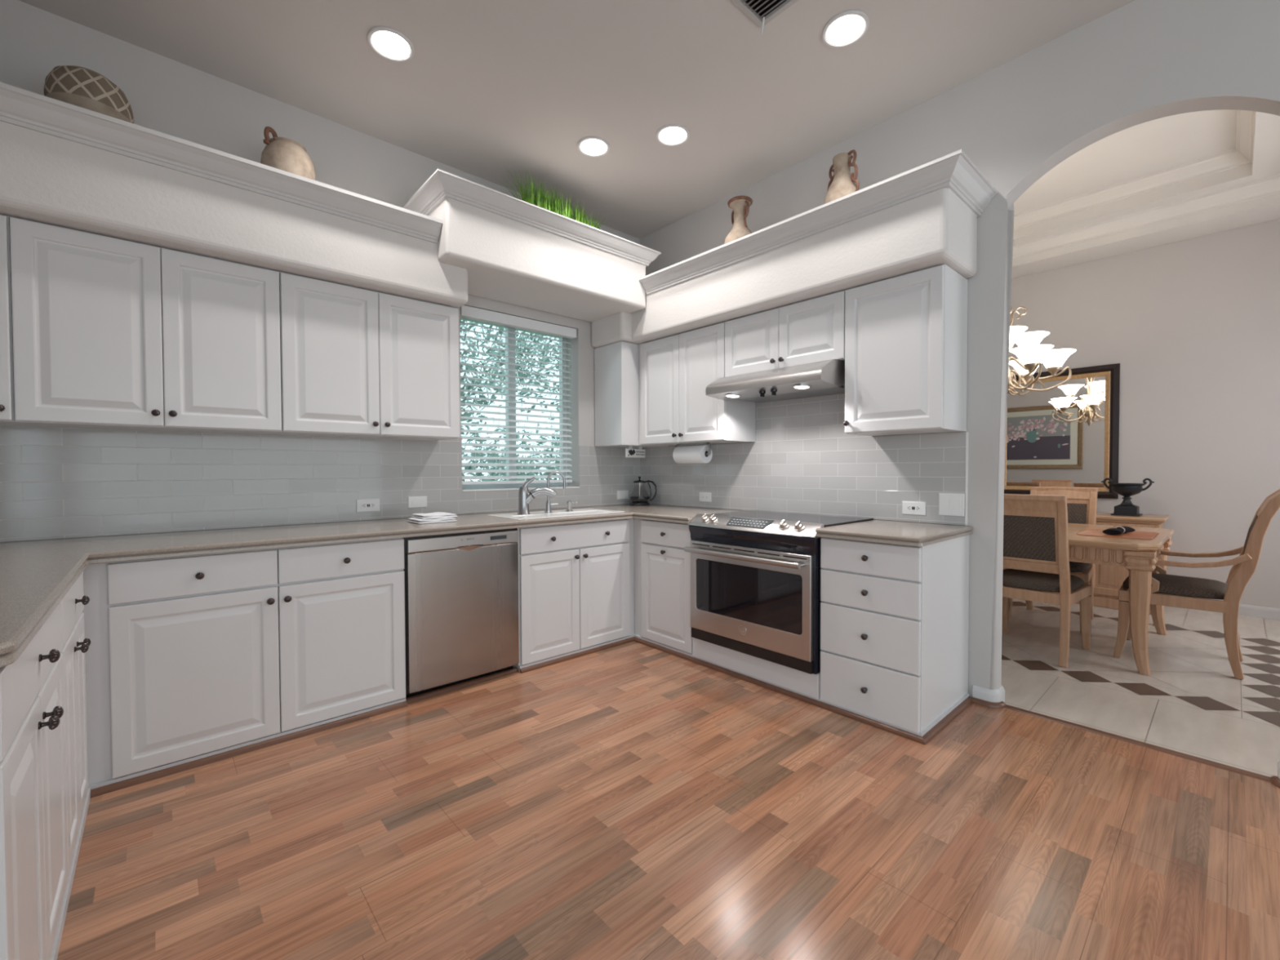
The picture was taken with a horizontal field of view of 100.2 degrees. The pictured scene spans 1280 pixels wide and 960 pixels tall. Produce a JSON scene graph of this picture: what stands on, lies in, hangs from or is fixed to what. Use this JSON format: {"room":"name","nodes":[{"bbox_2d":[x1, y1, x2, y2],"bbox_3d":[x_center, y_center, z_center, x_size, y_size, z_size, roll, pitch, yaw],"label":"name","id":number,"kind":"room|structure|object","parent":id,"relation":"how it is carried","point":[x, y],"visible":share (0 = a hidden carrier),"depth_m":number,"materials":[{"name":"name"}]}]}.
{"room":"kitchen","nodes":[
{"label":"kitchen","id":0,"kind":"room"},
{"bbox_2d":[0,120,467,308],"bbox_3d":[-2.008,-1.230,2.579,2.280,0.400,0.448,-1,2,-42],"label":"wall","id":1,"kind":"structure","parent":0,"point":[46,179],"depth_m":2.36,"materials":[{"name":"paint"}]},
{"bbox_2d":[43,65,133,124],"bbox_3d":[-2.330,-1.573,2.271,0.268,0.286,0.268,-1,2,-42],"label":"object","id":2,"kind":"object","parent":1,"relation":"on","point":[77,86],"visible":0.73,"depth_m":2.18,"materials":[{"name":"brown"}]},
{"bbox_2d":[260,126,315,180],"bbox_3d":[-1.802,-1.594,2.746,0.236,0.306,0.236,-1,2,-42],"label":"jug","id":3,"kind":"object","parent":1,"relation":"on","point":[286,154],"visible":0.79,"depth_m":2.66,"materials":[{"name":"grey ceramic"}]},
{"bbox_2d":[0,0,639,542],"bbox_3d":[-1.636,-0.410,3.388,4.200,3.326,0.248,-1,2,-42],"label":"wall","id":4,"kind":"structure","parent":0,"point":[55,482],"depth_m":2.78,"materials":[{"name":"grey tile"}]},
{"bbox_2d":[0,214,29,426],"bbox_3d":[-2.696,-0.619,2.014,0.471,0.789,0.380,-1,2,-42],"label":"upper cabinet","id":5,"kind":"object","parent":4,"relation":"attached to","point":[6,375],"visible":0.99,"depth_m":2.05,"materials":[{"name":"white wood"}]},
{"bbox_2d":[9,216,281,435],"bbox_3d":[-2.197,-0.629,2.463,0.870,0.789,0.380,-1,2,-42],"label":"upper cabinet","id":6,"kind":"object","parent":4,"relation":"attached to","point":[108,333],"visible":1,"depth_m":2.30,"materials":[{"name":"white wood"}]},
{"bbox_2d":[271,271,459,440],"bbox_3d":[-1.535,-0.643,3.059,0.909,0.789,0.380,-1,2,-42],"label":"upper cabinet","id":7,"kind":"object","parent":4,"relation":"attached to","point":[356,362],"visible":1,"depth_m":2.90,"materials":[{"name":"white wood"}]},
{"bbox_2d":[355,498,379,512],"bbox_3d":[-1.636,0.153,3.224,0.129,0.076,0.008,-1,2,-42],"label":"wall outlet","id":8,"kind":"object","parent":4,"relation":"attached to","point":[369,504],"visible":1,"depth_m":3.22,"materials":[{"name":"white plastic"}]},
{"bbox_2d":[360,502,375,508],"bbox_3d":[-1.635,0.154,3.222,0.080,0.036,0.002,-1,2,-42],"label":"receptacle","id":9,"kind":"object","parent":8,"relation":"attached to","point":[363,504],"depth_m":3.22,"materials":[{"name":"white plastic"}]},
{"bbox_2d":[408,496,426,507],"bbox_3d":[-1.420,0.141,3.419,0.118,0.072,0.008,-1,2,-42],"label":"light switch","id":10,"kind":"object","parent":4,"relation":"attached to","point":[413,501],"visible":1,"depth_m":3.42,"materials":[{"name":"white plastic"}]},
{"bbox_2d":[460,317,567,488],"bbox_3d":[-0.976,-0.564,4.079,0.970,1.267,0.050,-1,2,-42],"label":"window","id":11,"kind":"structure","parent":4,"relation":"in","point":[510,335],"depth_m":4.06,"materials":[{"name":"white plastic"}]},
{"bbox_2d":[459,305,576,484],"bbox_3d":[-0.891,-0.583,3.983,0.946,1.218,0.116,-1,2,-42],"label":"window blind","id":12,"kind":"object","parent":11,"relation":"attached to","point":[466,312],"visible":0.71,"depth_m":3.95,"materials":[{"name":"white plastic"}]},
{"bbox_2d":[462,486,579,491],"bbox_3d":[-0.898,0.065,4.006,0.968,0.012,0.176,-1,2,-42],"label":"window sill","id":13,"kind":"structure","parent":4,"relation":"attached to","point":[552,487],"depth_m":3.87,"materials":[{"name":"white wood"}]},
{"bbox_2d":[617,489,628,499],"bbox_3d":[-0.146,0.126,4.566,0.125,0.076,0.007,-1,2,-42],"label":"wall outlet","id":14,"kind":"object","parent":4,"relation":"attached to","point":[621,495],"visible":1,"depth_m":4.56,"materials":[{"name":"white plastic"}]},
{"bbox_2d":[594,341,668,448],"bbox_3d":[-0.067,-0.672,4.397,0.505,0.793,0.342,-1,2,-42],"label":"upper cabinet","id":15,"kind":"object","parent":4,"relation":"attached to","point":[616,365],"visible":0.64,"depth_m":4.19,"materials":[{"name":"white wood"}]},
{"bbox_2d":[625,445,644,457],"bbox_3d":[-0.035,-0.228,4.321,0.014,0.092,0.262,1,1,34],"label":"sign","id":16,"kind":"object","parent":15,"relation":"hanging from","point":[639,453],"visible":1,"depth_m":4.30,"materials":[{"name":"white plastic"}]},
{"bbox_2d":[0,82,645,322],"bbox_3d":[-1.477,-1.443,2.965,3.593,0.403,0.578,-1,2,-42],"label":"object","id":17,"kind":"structure","parent":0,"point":[506,260],"depth_m":2.99,"materials":[{"name":"paint"}]},
{"bbox_2d":[402,168,661,266],"bbox_3d":[-0.675,-1.620,3.633,1.653,0.094,0.651,-1,2,-42],"label":"crown molding","id":18,"kind":"structure","parent":17,"relation":"attached to","point":[441,184],"depth_m":3.20,"materials":[{"name":"paint"}]},
{"bbox_2d":[502,169,605,229],"bbox_3d":[-0.551,-1.835,3.617,0.836,0.334,0.262,-1,2,-42],"label":"grass planter","id":19,"kind":"object","parent":17,"relation":"on","point":[545,203],"visible":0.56,"depth_m":3.56,"materials":[{"name":"green plant"}]},
{"bbox_2d":[17,0,1135,239],"bbox_3d":[0.778,-2.078,0.667,4.200,0.100,7.300,-1,2,-42],"label":"ceiling","id":20,"kind":"structure","parent":0,"point":[487,89],"depth_m":2.69,"materials":[{"name":"paint"}]},
{"bbox_2d":[367,26,413,62],"bbox_3d":[-1.175,-2.050,2.527,0.201,0.016,0.201,-1,2,-42],"label":"recessed light","id":21,"kind":"object","parent":20,"relation":"in","point":[389,43],"visible":1,"depth_m":2.51,"materials":[{"name":"paint"}]},
{"bbox_2d":[577,136,609,156],"bbox_3d":[-0.289,-2.068,3.331,0.201,0.016,0.201,-1,2,-42],"label":"recessed light","id":22,"kind":"object","parent":20,"relation":"in","point":[590,146],"visible":1,"depth_m":3.31,"materials":[{"name":"paint"}]},
{"bbox_2d":[656,124,689,146],"bbox_3d":[0.197,-2.067,3.218,0.201,0.016,0.201,-1,2,-42],"label":"recessed light","id":23,"kind":"object","parent":20,"relation":"in","point":[670,135],"visible":1,"depth_m":3.20,"materials":[{"name":"paint"}]},
{"bbox_2d":[730,0,798,33],"bbox_3d":[0.592,-2.028,2.220,0.224,0.057,0.379,-1,2,-42],"label":"ceiling vent","id":24,"kind":"object","parent":20,"relation":"in","point":[761,12],"visible":1,"depth_m":2.33,"materials":[{"name":"silver metal"}]},
{"bbox_2d":[822,9,869,48],"bbox_3d":[0.939,-2.055,2.448,0.201,0.016,0.201,-1,2,-42],"label":"recessed light","id":25,"kind":"object","parent":20,"relation":"in","point":[846,28],"visible":1,"depth_m":2.43,"materials":[{"name":"paint"}]},
{"bbox_2d":[591,311,631,347],"bbox_3d":[-0.215,-1.183,4.224,0.145,0.229,0.402,-1,2,-42],"label":"soffit","id":26,"kind":"structure","parent":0,"point":[617,327],"depth_m":4.12,"materials":[{"name":"paint"}]},
{"bbox_2d":[57,598,1279,959],"bbox_3d":[1.914,1.215,2.216,7.660,0.101,7.800,-1,2,-42],"label":"floor","id":27,"kind":"structure","parent":0,"point":[633,800],"depth_m":1.82,"materials":[{"name":"laminate"}]},
{"bbox_2d":[0,600,68,959],"bbox_3d":[-1.605,0.764,1.034,0.672,0.869,0.804,-1,2,-42],"label":"base cabinet","id":28,"kind":"object","parent":27,"relation":"on","point":[34,870],"visible":1,"depth_m":1.15,"materials":[{"name":"white wood"}]},
{"bbox_2d":[0,504,742,667],"bbox_3d":[-0.802,0.273,2.584,4.040,0.042,2.078,-1,2,-42],"label":"countertop","id":29,"kind":"structure","parent":28,"relation":"on","point":[36,575],"depth_m":2.26,"materials":[{"name":"beige stone"}]},
{"bbox_2d":[407,517,457,523],"bbox_3d":[-1.213,0.231,3.119,0.220,0.024,0.190,-1,2,-42],"label":"hand towel","id":30,"kind":"object","parent":29,"relation":"on","point":[415,520],"visible":0.79,"depth_m":3.05,"materials":[{"name":"white fabric"}]},
{"bbox_2d":[411,511,457,519],"bbox_3d":[-1.209,0.207,3.148,0.205,0.024,0.180,-1,2,-42],"label":"hand towel","id":31,"kind":"object","parent":30,"relation":"on","point":[437,514],"visible":1,"depth_m":3.10,"materials":[{"name":"white fabric"}]},
{"bbox_2d":[517,476,556,515],"bbox_3d":[-0.686,0.102,3.571,0.260,0.252,0.081,0,1,-4],"label":"faucet","id":32,"kind":"object","parent":29,"relation":"on","point":[526,497],"visible":1,"depth_m":3.55,"materials":[{"name":"silver metal"}]},
{"bbox_2d":[544,471,565,512],"bbox_3d":[-0.586,0.082,3.699,0.145,0.288,0.051,0,1,-8],"label":"water tap","id":33,"kind":"object","parent":29,"relation":"on","point":[548,504],"visible":0.98,"depth_m":3.69,"materials":[{"name":"silver metal"}]},
{"bbox_2d":[488,508,624,519],"bbox_3d":[-0.560,0.313,3.674,0.840,0.173,0.420,-1,2,-42],"label":"sink","id":34,"kind":"object","parent":29,"relation":"in","point":[540,514],"visible":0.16,"depth_m":3.61,"materials":[{"name":"white ceramic"}]},
{"bbox_2d":[565,500,577,511],"bbox_3d":[-0.489,0.184,3.823,0.091,0.078,0.052,-1,2,-42],"label":"soap dispenser","id":35,"kind":"object","parent":34,"relation":"on","point":[568,502],"visible":1,"depth_m":3.80,"materials":[{"name":"silver metal"}]},
{"bbox_2d":[629,475,657,506],"bbox_3d":[0.013,0.091,4.479,0.182,0.244,0.204,-1,2,-42],"label":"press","id":36,"kind":"object","parent":29,"relation":"on","point":[639,500],"visible":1,"depth_m":4.45,"materials":[{"name":"black plastic"}]},
{"bbox_2d":[60,571,90,875],"bbox_3d":[-2.085,0.755,1.567,0.672,0.869,0.628,-1,2,-42],"label":"base cabinet","id":37,"kind":"object","parent":27,"relation":"on","point":[75,645],"visible":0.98,"depth_m":1.72,"materials":[{"name":"white wood"}]},
{"bbox_2d":[82,537,405,785],"bbox_3d":[-1.846,0.733,2.591,1.168,0.871,0.678,-1,2,-42],"label":"base cabinet","id":38,"kind":"object","parent":27,"relation":"on","point":[186,656],"visible":1,"depth_m":2.28,"materials":[{"name":"white wood"}]},
{"bbox_2d":[88,697,407,797],"bbox_3d":[-1.640,1.155,2.377,1.162,0.036,0.038,-1,2,-42],"label":"toe kick","id":39,"kind":"object","parent":27,"relation":"on","point":[110,788],"depth_m":2.29,"materials":[{"name":"white wood"}]},
{"bbox_2d":[50,787,90,959],"bbox_3d":[-1.589,1.173,1.468,0.022,0.034,1.412,-1,2,-42],"label":"trim","id":40,"kind":"structure","parent":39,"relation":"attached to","point":[67,895],"depth_m":1.54,"materials":[{"name":"white wood"}]},
{"bbox_2d":[403,528,519,703],"bbox_3d":[-1.166,0.722,3.201,0.658,0.868,0.662,-1,2,-42],"label":"dishwasher","id":41,"kind":"object","parent":27,"relation":"on","point":[461,589],"depth_m":2.93,"materials":[{"name":"silver metal"}]},
{"bbox_2d":[512,518,634,668],"bbox_3d":[-0.578,0.708,3.733,0.926,0.869,0.678,-1,2,-42],"label":"base cabinet","id":42,"kind":"object","parent":27,"relation":"on","point":[576,580],"visible":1,"depth_m":3.46,"materials":[{"name":"white wood"}]},
{"bbox_2d":[634,518,692,653],"bbox_3d":[0.363,0.703,3.809,0.678,0.869,0.572,-1,2,-42],"label":"base cabinet","id":43,"kind":"object","parent":27,"relation":"on","point":[662,566],"visible":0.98,"depth_m":3.58,"materials":[{"name":"white wood"}]},
{"bbox_2d":[692,637,820,699],"bbox_3d":[0.829,1.068,3.258,0.555,0.159,0.877,-1,2,-42],"label":"filler panel","id":44,"kind":"object","parent":27,"relation":"on","point":[802,682],"visible":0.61,"depth_m":3.02,"materials":[{"name":"white wood"}]},
{"bbox_2d":[684,510,873,674],"bbox_3d":[0.816,0.596,3.235,0.730,0.780,0.866,-1,2,-42],"label":"oven range","id":45,"kind":"object","parent":44,"relation":"on","point":[755,575],"visible":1,"depth_m":2.98,"materials":[{"name":"silver metal"}]},
{"bbox_2d":[710,510,873,526],"bbox_3d":[0.874,0.228,3.282,0.570,0.008,0.866,-1,2,-42],"label":"cooktop","id":46,"kind":"object","parent":45,"relation":"in","point":[816,519],"depth_m":3.19,"materials":[{"name":"black glass"}]},
{"bbox_2d":[820,534,968,733],"bbox_3d":[1.308,0.721,2.764,0.682,0.869,0.488,-1,2,-42],"label":"base cabinet","id":47,"kind":"object","parent":27,"relation":"on","point":[895,618],"visible":1,"depth_m":2.54,"materials":[{"name":"white wood"}]},
{"bbox_2d":[815,520,973,546],"bbox_3d":[1.312,0.263,2.747,0.692,0.042,0.504,-1,2,-42],"label":"countertop","id":48,"kind":"structure","parent":47,"relation":"on","point":[895,532],"depth_m":2.61,"materials":[{"name":"beige stone"}]},
{"bbox_2d":[1001,493,1092,667],"bbox_3d":[2.596,0.612,3.540,0.691,1.055,0.524,-1,2,-42],"label":"dining chair","id":49,"kind":"object","parent":27,"relation":"on","point":[1036,556],"visible":0.7,"depth_m":3.33,"materials":[{"name":"brown wood"}]},
{"bbox_2d":[1003,515,1055,561],"bbox_3d":[2.414,0.357,3.372,0.083,0.278,0.328,-1,2,-42],"label":"cushion","id":50,"kind":"object","parent":49,"relation":"on","point":[1026,538],"depth_m":3.33,"materials":[{"name":"brown fabric"}]},
{"bbox_2d":[1002,568,1084,592],"bbox_3d":[2.652,0.664,3.592,0.490,0.072,0.468,-1,2,-42],"label":"seat cushion","id":51,"kind":"object","parent":49,"relation":"on","point":[1021,579],"depth_m":3.46,"materials":[{"name":"brown fabric"}]},
{"bbox_2d":[1004,486,1098,633],"bbox_3d":[3.343,0.594,4.320,0.691,1.055,0.524,-1,2,-42],"label":"dining chair","id":52,"kind":"object","parent":27,"relation":"on","point":[1082,502],"visible":0.4,"depth_m":4.36,"materials":[{"name":"brown wood"}]},
{"bbox_2d":[1066,502,1087,524],"bbox_3d":[3.523,0.332,4.478,0.083,0.278,0.328,-1,2,-42],"label":"cushion","id":53,"kind":"object","parent":52,"relation":"on","point":[1077,512],"depth_m":4.39,"materials":[{"name":"brown fabric"}]},
{"bbox_2d":[1069,561,1089,572],"bbox_3d":[3.287,0.649,4.271,0.490,0.072,0.468,-1,2,-42],"label":"seat cushion","id":54,"kind":"object","parent":52,"relation":"on","point":[1074,566],"depth_m":4.00,"materials":[{"name":"brown fabric"}]},
{"bbox_2d":[1003,511,1170,613],"bbox_3d":[3.842,0.700,5.209,0.525,0.799,1.836,-1,2,-42],"label":"sideboard","id":55,"kind":"object","parent":27,"relation":"on","point":[1108,580],"visible":0.02,"depth_m":4.62,"materials":[{"name":"brown wood"}]},
{"bbox_2d":[1101,477,1154,516],"bbox_3d":[4.280,0.145,4.706,0.266,0.326,0.266,0,1,0],"label":"urn","id":56,"kind":"object","parent":55,"relation":"on","point":[1126,508],"visible":1,"depth_m":4.66,"materials":[{"name":"black metal"}]},
{"bbox_2d":[1109,483,1145,502],"bbox_3d":[4.280,0.115,4.705,0.240,0.171,0.240,-1,2,-42],"label":"bowl","id":57,"kind":"object","parent":56,"relation":"on","point":[1126,490],"depth_m":4.65,"materials":[{"name":"black metal"}]},
{"bbox_2d":[1067,523,1173,675],"bbox_3d":[2.827,0.739,4.151,1.240,0.770,1.795,-1,2,-42],"label":"dining table","id":58,"kind":"object","parent":27,"relation":"on","point":[1140,557],"visible":0.44,"depth_m":3.20,"materials":[{"name":"brown wood"}]},
{"bbox_2d":[1076,528,1159,539],"bbox_3d":[3.212,0.360,3.596,0.540,0.004,0.365,-1,2,-42],"label":"placemat","id":59,"kind":"object","parent":58,"relation":"on","point":[1091,531],"visible":0.88,"depth_m":3.54,"materials":[{"name":"orange fabric"}]},
{"bbox_2d":[1102,526,1135,534],"bbox_3d":[3.194,0.336,3.570,0.287,0.044,0.095,-1,1,-34],"label":"napkin","id":60,"kind":"object","parent":59,"relation":"on","point":[1117,531],"visible":0.94,"depth_m":3.51,"materials":[{"name":"black fabric"}]},
{"bbox_2d":[1113,488,1279,679],"bbox_3d":[3.514,0.590,3.318,0.592,1.101,0.802,-1,2,-42],"label":"armchair","id":61,"kind":"object","parent":27,"relation":"on","point":[1244,566],"visible":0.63,"depth_m":3.17,"materials":[{"name":"brown wood"}]},
{"bbox_2d":[1122,573,1227,599],"bbox_3d":[3.426,0.665,3.417,0.519,0.072,0.490,-1,2,-42],"label":"seat cushion","id":62,"kind":"object","parent":61,"relation":"on","point":[1195,588],"depth_m":3.26,"materials":[{"name":"brown fabric"}]},
{"bbox_2d":[1243,515,1257,554],"bbox_3d":[3.639,0.357,3.173,0.358,0.278,0.083,-1,2,-42],"label":"cushion","id":63,"kind":"object","parent":61,"relation":"on","point":[1255,517],"depth_m":3.21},
{"bbox_2d":[628,186,977,344],"bbox_3d":[0.704,-1.258,3.570,0.448,0.400,2.602,-1,2,-42],"label":"soffit","id":64,"kind":"structure","parent":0,"point":[936,228],"depth_m":2.90,"materials":[{"name":"paint"}]},
{"bbox_2d":[724,195,752,244],"bbox_3d":[0.670,-1.665,3.585,0.216,0.399,0.216,-1,2,-42],"label":"bottle vase","id":65,"kind":"object","parent":64,"relation":"on","point":[740,205],"visible":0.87,"depth_m":3.53,"materials":[{"name":"beige ceramic"}]},
{"bbox_2d":[639,149,997,294],"bbox_3d":[0.894,-1.409,3.293,0.528,0.100,2.105,-1,2,-42],"label":"crown molding","id":66,"kind":"structure","parent":64,"relation":"attached to","point":[956,171],"depth_m":2.76,"materials":[{"name":"paint"}]},
{"bbox_2d":[824,149,859,204],"bbox_3d":[1.152,-1.646,3.050,0.199,0.380,0.199,0,1,20],"label":"clay piece","id":67,"kind":"object","parent":64,"relation":"on","point":[842,183],"visible":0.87,"depth_m":3.00,"materials":[{"name":"beige ceramic"}]},
{"bbox_2d":[640,0,1279,697],"bbox_3d":[2.402,-0.398,2.124,0.128,3.326,7.050,-1,2,-42],"label":"wall","id":68,"kind":"structure","parent":0,"point":[1140,61],"depth_m":2.76,"materials":[{"name":"paint"}]},
{"bbox_2d":[638,321,755,445],"bbox_3d":[0.385,-0.667,3.985,0.380,0.789,0.871,-1,2,-42],"label":"upper cabinet","id":69,"kind":"object","parent":68,"relation":"attached to","point":[676,371],"visible":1,"depth_m":3.81,"materials":[{"name":"white wood"}]},
{"bbox_2d":[674,442,711,455],"bbox_3d":[0.396,-0.226,3.982,0.050,0.094,0.340,-1,2,-42],"label":"paper towel holder","id":70,"kind":"object","parent":69,"relation":"attached to","point":[708,452],"visible":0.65,"depth_m":3.86,"materials":[{"name":"silver metal"}]},
{"bbox_2d":[672,444,712,463],"bbox_3d":[0.389,-0.190,3.976,0.132,0.132,0.282,-1,2,-42],"label":"paper towel roll","id":71,"kind":"object","parent":70,"relation":"on","point":[682,454],"visible":0.97,"depth_m":3.91,"materials":[{"name":"grey paper"}]},
{"bbox_2d":[699,492,711,502],"bbox_3d":[0.504,0.133,4.144,0.007,0.074,0.122,-1,2,-42],"label":"wall outlet","id":72,"kind":"object","parent":68,"relation":"attached to","point":[704,496],"visible":1,"depth_m":4.14,"materials":[{"name":"white plastic"}]},
{"bbox_2d":[701,494,708,499],"bbox_3d":[0.502,0.133,4.142,0.001,0.033,0.073,-1,2,-42],"label":"receptacle","id":73,"kind":"object","parent":72,"relation":"attached to","point":[703,496],"depth_m":4.14,"materials":[{"name":"grey plastic"}]},
{"bbox_2d":[518,634,972,745],"bbox_3d":[0.555,1.141,3.106,2.421,0.023,0.837,0,1,23],"label":"trim","id":74,"kind":"structure","parent":68,"relation":"attached to","point":[925,739],"depth_m":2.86,"materials":[{"name":"wood"}]},
{"bbox_2d":[705,359,844,402],"bbox_3d":[0.887,-0.584,3.300,0.541,0.170,0.800,-1,2,-42],"label":"range hood","id":75,"kind":"object","parent":68,"relation":"attached to","point":[827,377],"visible":0.99,"depth_m":3.11,"materials":[{"name":"silver metal"}]},
{"bbox_2d":[724,289,846,377],"bbox_3d":[0.956,-0.862,3.346,0.380,0.378,0.834,-1,2,-42],"label":"upper cabinet","id":76,"kind":"object","parent":68,"relation":"attached to","point":[813,330],"visible":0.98,"depth_m":3.20,"materials":[{"name":"white wood"}]},
{"bbox_2d":[843,263,968,435],"bbox_3d":[1.402,-0.648,2.855,0.380,0.789,0.496,-1,2,-42],"label":"upper cabinet","id":77,"kind":"object","parent":68,"relation":"attached to","point":[906,335],"visible":1,"depth_m":2.72,"materials":[{"name":"white wood"}]},
{"bbox_2d":[902,501,925,515],"bbox_3d":[1.534,0.158,3.000,0.008,0.074,0.124,-1,2,-42],"label":"wall outlet","id":78,"kind":"object","parent":68,"relation":"attached to","point":[913,508],"visible":1,"depth_m":3.00,"materials":[{"name":"white plastic"}]},
{"bbox_2d":[906,504,920,511],"bbox_3d":[1.532,0.158,2.998,0.002,0.035,0.077,-1,2,-42],"label":"receptacle","id":79,"kind":"object","parent":78,"relation":"attached to","point":[909,508],"depth_m":3.00,"materials":[{"name":"white plastic"}]},
{"bbox_2d":[938,493,964,516],"bbox_3d":[1.662,0.131,2.857,0.008,0.120,0.123,-1,2,-42],"label":"light switch","id":80,"kind":"object","parent":68,"relation":"attached to","point":[949,504],"visible":1,"depth_m":2.85,"materials":[{"name":"white plastic"}]},
{"bbox_2d":[964,431,968,525],"bbox_3d":[1.714,-0.006,2.807,0.010,0.489,0.009,-1,2,-42],"label":"trim","id":81,"kind":"structure","parent":68,"relation":"attached to","point":[966,433],"depth_m":2.80,"materials":[{"name":"white tile"}]},
{"bbox_2d":[972,684,1004,702],"bbox_3d":[1.831,1.113,2.800,0.156,0.082,0.118,-1,2,-42],"label":"baseboard","id":82,"kind":"structure","parent":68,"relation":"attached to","point":[997,695],"depth_m":2.75,"materials":[{"name":"paint"}]},
{"bbox_2d":[971,697,1005,708],"bbox_3d":[1.787,1.144,2.740,0.156,0.023,0.052,0,1,24],"label":"trim","id":83,"kind":"structure","parent":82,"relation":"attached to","point":[1002,704],"depth_m":2.73,"materials":[{"name":"brown wood"}]},
{"bbox_2d":[1004,704,1271,782],"bbox_3d":[2.158,1.157,2.403,0.046,0.007,0.907,-1,2,-42],"label":"trim","id":84,"kind":"structure","parent":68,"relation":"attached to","point":[1188,757],"depth_m":2.33,"materials":[{"name":"wood"}]},
{"bbox_2d":[1270,776,1279,788],"bbox_3d":[2.752,1.161,1.686,0.073,0.023,0.993,-1,2,-42],"label":"trim","id":85,"kind":"structure","parent":68,"relation":"attached to","point":[1275,780],"depth_m":2.05,"materials":[{"name":"brown wood"}]},
{"bbox_2d":[1277,760,1279,778],"bbox_3d":[2.804,1.131,1.719,0.156,0.082,0.973,-1,2,-42],"label":"baseboard","id":86,"kind":"structure","parent":68,"relation":"attached to","point":[1278,762],"depth_m":2.06,"materials":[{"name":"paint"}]},
{"bbox_2d":[1008,218,1279,608],"bbox_3d":[3.931,-0.807,5.580,0.100,4.000,5.450,-1,2,-42],"label":"wall","id":87,"kind":"structure","parent":0,"point":[1192,326],"depth_m":4.60,"materials":[{"name":"paint"}]},
{"bbox_2d":[1004,363,1119,498],"bbox_3d":[4.091,-0.456,5.304,0.039,1.248,0.982,-1,2,-42],"label":"wall mirror","id":88,"kind":"object","parent":87,"relation":"attached to","point":[1065,435],"visible":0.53,"depth_m":5.24,"materials":[{"name":"black mirror"}]},
{"bbox_2d":[1208,604,1279,620],"bbox_3d":[3.910,1.048,5.558,0.016,0.092,5.280,-1,2,-42],"label":"baseboard","id":89,"kind":"structure","parent":87,"relation":"attached to","point":[1258,611],"depth_m":4.33,"materials":[{"name":"paint"}]},
{"bbox_2d":[1011,109,1279,279],"bbox_3d":[2.665,-2.280,4.382,3.330,0.440,5.290,-1,2,-42],"label":"ceiling","id":90,"kind":"structure","parent":0,"point":[1158,144],"depth_m":4.20,"materials":[{"name":"paint"}]},
{"bbox_2d":[1007,306,1075,395],"bbox_3d":[2.781,-1.512,4.075,0.834,1.844,0.834,-1,2,-42],"label":"chandelier","id":91,"kind":"object","parent":90,"relation":"hanging from","point":[1031,354],"visible":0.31,"depth_m":3.89,"materials":[{"name":"white glass"}]},
{"bbox_2d":[1013,110,1255,229],"bbox_3d":[2.542,-2.388,4.531,2.080,0.110,3.510,-1,2,-42],"label":"trim","id":92,"kind":"structure","parent":90,"relation":"attached to","point":[1242,154],"depth_m":4.26,"materials":[{"name":"paint"}]},
{"bbox_2d":[1012,174,1279,259],"bbox_3d":[2.538,-2.187,4.525,2.540,0.110,4.020,-1,2,-42],"label":"trim","id":93,"kind":"structure","parent":90,"relation":"attached to","point":[1268,186],"depth_m":4.43,"materials":[{"name":"paint"}]},
{"label":"outside","id":94,"kind":"structure","parent":0,"visible":0},
{"bbox_3d":[-5.816,1.354,10.465,17.000,0.050,15.700,-1,2,-42],"label":"ground","id":95,"kind":"structure","parent":94,"visible":0},
{"bbox_2d":[460,320,545,481],"bbox_3d":[-2.817,-0.682,6.558,3.164,4.157,2.647,0,1,5],"label":"tree","id":96,"kind":"object","parent":95,"relation":"on","point":[472,368],"visible":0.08,"depth_m":6.78,"materials":[{"name":"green plant"}]},
{"bbox_2d":[464,432,543,481],"bbox_3d":[-3.523,0.266,13.143,2.430,2.802,1.946,-1,2,-42],"label":"shrub","id":97,"kind":"object","parent":95,"relation":"on","point":[477,433],"visible":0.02,"depth_m":12.97,"materials":[{"name":"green plant"}]},
{"bbox_2d":[462,321,559,480],"bbox_3d":[-1.227,-1.326,10.105,4.995,6.175,4.256,-1,1,-37],"label":"tree","id":98,"kind":"object","parent":95,"relation":"on","point":[522,343],"visible":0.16,"depth_m":9.53,"materials":[{"name":"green plant"}]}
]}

